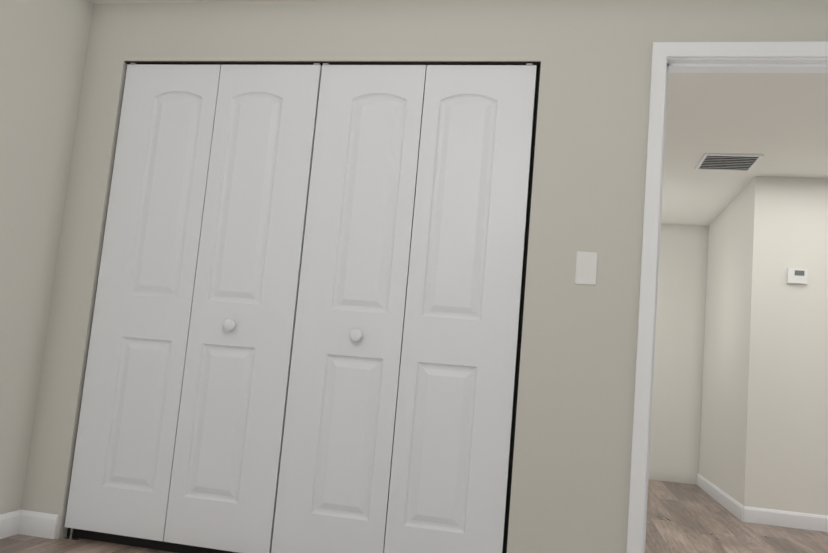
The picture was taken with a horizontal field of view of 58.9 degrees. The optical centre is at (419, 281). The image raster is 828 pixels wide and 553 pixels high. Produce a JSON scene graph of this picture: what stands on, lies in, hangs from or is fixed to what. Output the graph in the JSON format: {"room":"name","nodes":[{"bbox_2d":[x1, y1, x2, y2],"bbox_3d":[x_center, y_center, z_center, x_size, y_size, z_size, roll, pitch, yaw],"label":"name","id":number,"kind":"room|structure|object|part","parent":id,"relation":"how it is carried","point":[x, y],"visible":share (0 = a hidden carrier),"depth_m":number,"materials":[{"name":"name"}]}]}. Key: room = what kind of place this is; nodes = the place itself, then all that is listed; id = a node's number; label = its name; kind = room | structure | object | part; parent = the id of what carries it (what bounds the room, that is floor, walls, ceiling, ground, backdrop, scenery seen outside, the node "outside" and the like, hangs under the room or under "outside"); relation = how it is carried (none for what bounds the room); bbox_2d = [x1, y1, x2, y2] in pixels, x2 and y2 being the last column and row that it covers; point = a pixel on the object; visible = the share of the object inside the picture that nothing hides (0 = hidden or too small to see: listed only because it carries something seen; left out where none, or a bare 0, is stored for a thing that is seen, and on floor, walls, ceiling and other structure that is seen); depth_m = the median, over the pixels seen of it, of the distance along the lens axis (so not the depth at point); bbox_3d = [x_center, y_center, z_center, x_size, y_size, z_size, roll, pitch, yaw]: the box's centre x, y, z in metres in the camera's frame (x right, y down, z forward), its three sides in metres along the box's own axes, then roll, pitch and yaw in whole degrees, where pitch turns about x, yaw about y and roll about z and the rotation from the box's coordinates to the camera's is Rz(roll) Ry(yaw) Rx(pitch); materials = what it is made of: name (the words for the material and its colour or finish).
{"room":"empty bedroom","nodes":[
{"label":"empty bedroom","id":0,"kind":"room"},
{"bbox_2d":[0,0,92,513],"bbox_3d":[-2.050,-0.333,1.531,0.300,2.320,3.450,4,-7,12],"label":"wall","id":1,"kind":"structure","parent":0,"point":[43,46],"depth_m":3.01,"materials":[{"name":"paint"}]},
{"bbox_2d":[0,510,26,538],"bbox_3d":[-1.991,0.778,1.374,0.013,0.095,3.450,4,-7,12],"label":"baseboard","id":2,"kind":"structure","parent":1,"relation":"attached to","point":[11,523],"depth_m":3.00,"materials":[{"name":"white wood"}]},
{"bbox_2d":[0,479,827,552],"bbox_3d":[0.851,1.278,2.930,5.400,0.060,7.800,4,-7,12],"label":"floor","id":3,"kind":"structure","parent":0,"point":[686,518],"depth_m":4.29,"materials":[{"name":"brown wood"}]},
{"bbox_2d":[21,0,827,552],"bbox_3d":[0.057,0.005,2.905,3.806,2.320,0.120,4,-7,12],"label":"wall","id":4,"kind":"structure","parent":0,"point":[573,446],"depth_m":2.81,"materials":[{"name":"paint"}]},
{"bbox_2d":[67,62,540,552],"bbox_3d":[-0.493,0.093,2.995,1.821,2.070,0.006,4,-7,12],"label":"closet interior","id":5,"kind":"object","parent":4,"relation":"in","point":[133,541],"depth_m":2.89,"materials":[{"name":"black"}]},
{"bbox_2d":[124,56,540,61],"bbox_3d":[-0.415,-0.929,3.061,1.823,0.020,0.007,4,-7,12],"label":"bead","id":6,"kind":"object","parent":4,"relation":"attached to","point":[367,58],"visible":1,"depth_m":3.03,"materials":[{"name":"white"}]},
{"bbox_2d":[125,61,539,65],"bbox_3d":[-0.411,-0.923,3.079,1.815,0.024,0.030,4,-7,12],"label":"track","id":7,"kind":"object","parent":4,"relation":"attached to","point":[304,63],"visible":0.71,"depth_m":3.08,"materials":[{"name":"black"}]},
{"bbox_2d":[65,64,220,540],"bbox_3d":[-1.158,0.041,3.106,0.446,1.993,0.030,4,-7,12],"label":"bifold closet doors","id":8,"kind":"structure","parent":7,"relation":"hanging from","point":[121,475],"depth_m":3.09,"materials":[{"name":"white wood"}]},
{"bbox_2d":[164,65,321,552],"bbox_3d":[-0.717,0.069,3.015,0.449,1.993,0.030,4,-7,12],"label":"bifold closet doors","id":9,"kind":"structure","parent":7,"relation":"hanging from","point":[227,455],"depth_m":3.00,"materials":[{"name":"white wood"}]},
{"bbox_2d":[223,319,361,341],"bbox_3d":[-0.509,0.194,2.922,0.587,0.051,0.039,4,-7,12],"label":"door knob","id":10,"kind":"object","parent":9,"relation":"attached to","point":[355,334],"depth_m":2.86,"materials":[{"name":"white"}]},
{"bbox_3d":[-0.771,0.177,2.977,0.051,0.051,0.039,4,-7,12],"label":"knob","id":11,"kind":"part","parent":10,"relation":"part of","materials":[{"name":"white"}]},
{"bbox_3d":[-0.247,0.210,2.869,0.051,0.051,0.039,4,-7,12],"label":"knob","id":12,"kind":"part","parent":10,"relation":"part of","materials":[{"name":"white"}]},
{"bbox_2d":[62,63,532,540],"bbox_3d":[-0.502,0.102,2.962,1.798,2.045,0.030,4,-7,12],"label":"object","id":13,"kind":"structure","parent":7,"relation":"attached to","point":[71,536],"depth_m":3.03,"materials":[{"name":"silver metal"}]},
{"bbox_2d":[271,65,426,552],"bbox_3d":[-0.273,0.096,2.924,0.442,1.993,0.030,4,-7,12],"label":"bifold closet doors","id":14,"kind":"structure","parent":7,"relation":"hanging from","point":[336,460],"depth_m":2.91,"materials":[{"name":"white wood"}]},
{"bbox_2d":[384,65,536,552],"bbox_3d":[0.162,0.124,2.834,0.440,1.993,0.030,4,-7,12],"label":"bifold closet doors","id":15,"kind":"structure","parent":7,"relation":"hanging from","point":[450,462],"depth_m":2.82,"materials":[{"name":"white wood"}]},
{"bbox_2d":[575,251,597,284],"bbox_3d":[0.621,-0.050,2.732,0.078,0.124,0.011,4,-7,12],"label":"light switch","id":16,"kind":"object","parent":4,"relation":"attached to","point":[586,269],"visible":1,"depth_m":2.73,"materials":[{"name":"white plastic"}]},
{"bbox_2d":[626,41,827,552],"bbox_3d":[1.233,0.178,2.649,0.867,2.120,0.152,4,-7,12],"label":"door frame","id":17,"kind":"structure","parent":4,"relation":"attached to","point":[662,52],"depth_m":2.70,"materials":[{"name":"white wood"}]},
{"bbox_2d":[89,0,827,225],"bbox_3d":[1.050,-1.101,3.177,5.603,0.100,8.050,4,-7,12],"label":"ceiling","id":18,"kind":"structure","parent":0,"point":[779,121],"depth_m":4.21,"materials":[{"name":"white paint"}]},
{"bbox_2d":[695,153,763,171],"bbox_3d":[2.015,-0.776,4.798,0.350,0.010,0.360,4,-7,12],"label":"ceiling vent","id":19,"kind":"object","parent":18,"relation":"in","point":[727,162],"visible":0.98,"depth_m":4.78,"materials":[{"name":"white plastic"}]},
{"bbox_2d":[648,224,707,484],"bbox_3d":[0.815,0.536,6.991,3.800,2.320,0.100,4,-7,12],"label":"wall","id":20,"kind":"structure","parent":0,"point":[675,419],"depth_m":6.62,"materials":[{"name":"white paint"}]},
{"bbox_2d":[696,185,747,499],"bbox_3d":[2.451,0.541,5.798,0.120,2.320,1.530,4,-7,12],"label":"wall","id":21,"kind":"structure","parent":0,"point":[718,438],"depth_m":5.78,"materials":[{"name":"white paint"}]},
{"bbox_2d":[696,473,746,521],"bbox_3d":[2.280,1.628,5.627,0.013,0.100,1.713,4,-7,12],"label":"baseboard","id":22,"kind":"structure","parent":21,"relation":"attached to","point":[733,506],"depth_m":5.37,"materials":[{"name":"white wood"}]},
{"bbox_2d":[736,176,827,515],"bbox_3d":[3.011,0.479,4.827,1.600,2.320,0.120,4,-7,12],"label":"wall","id":23,"kind":"structure","parent":0,"point":[740,399],"depth_m":4.89,"materials":[{"name":"white paint"}]},
{"bbox_2d":[746,506,827,531],"bbox_3d":[2.918,1.570,4.634,1.610,0.100,0.013,4,-7,12],"label":"baseboard","id":24,"kind":"structure","parent":23,"relation":"attached to","point":[773,517],"depth_m":4.74,"materials":[{"name":"white wood"}]},
{"bbox_2d":[787,268,807,283],"bbox_3d":[2.530,-0.037,4.916,0.120,0.100,0.023,4,-7,12],"label":"thermostat","id":25,"kind":"object","parent":23,"relation":"attached to","point":[797,275],"visible":0.93,"depth_m":4.91,"materials":[{"name":"white plastic"}]}
]}

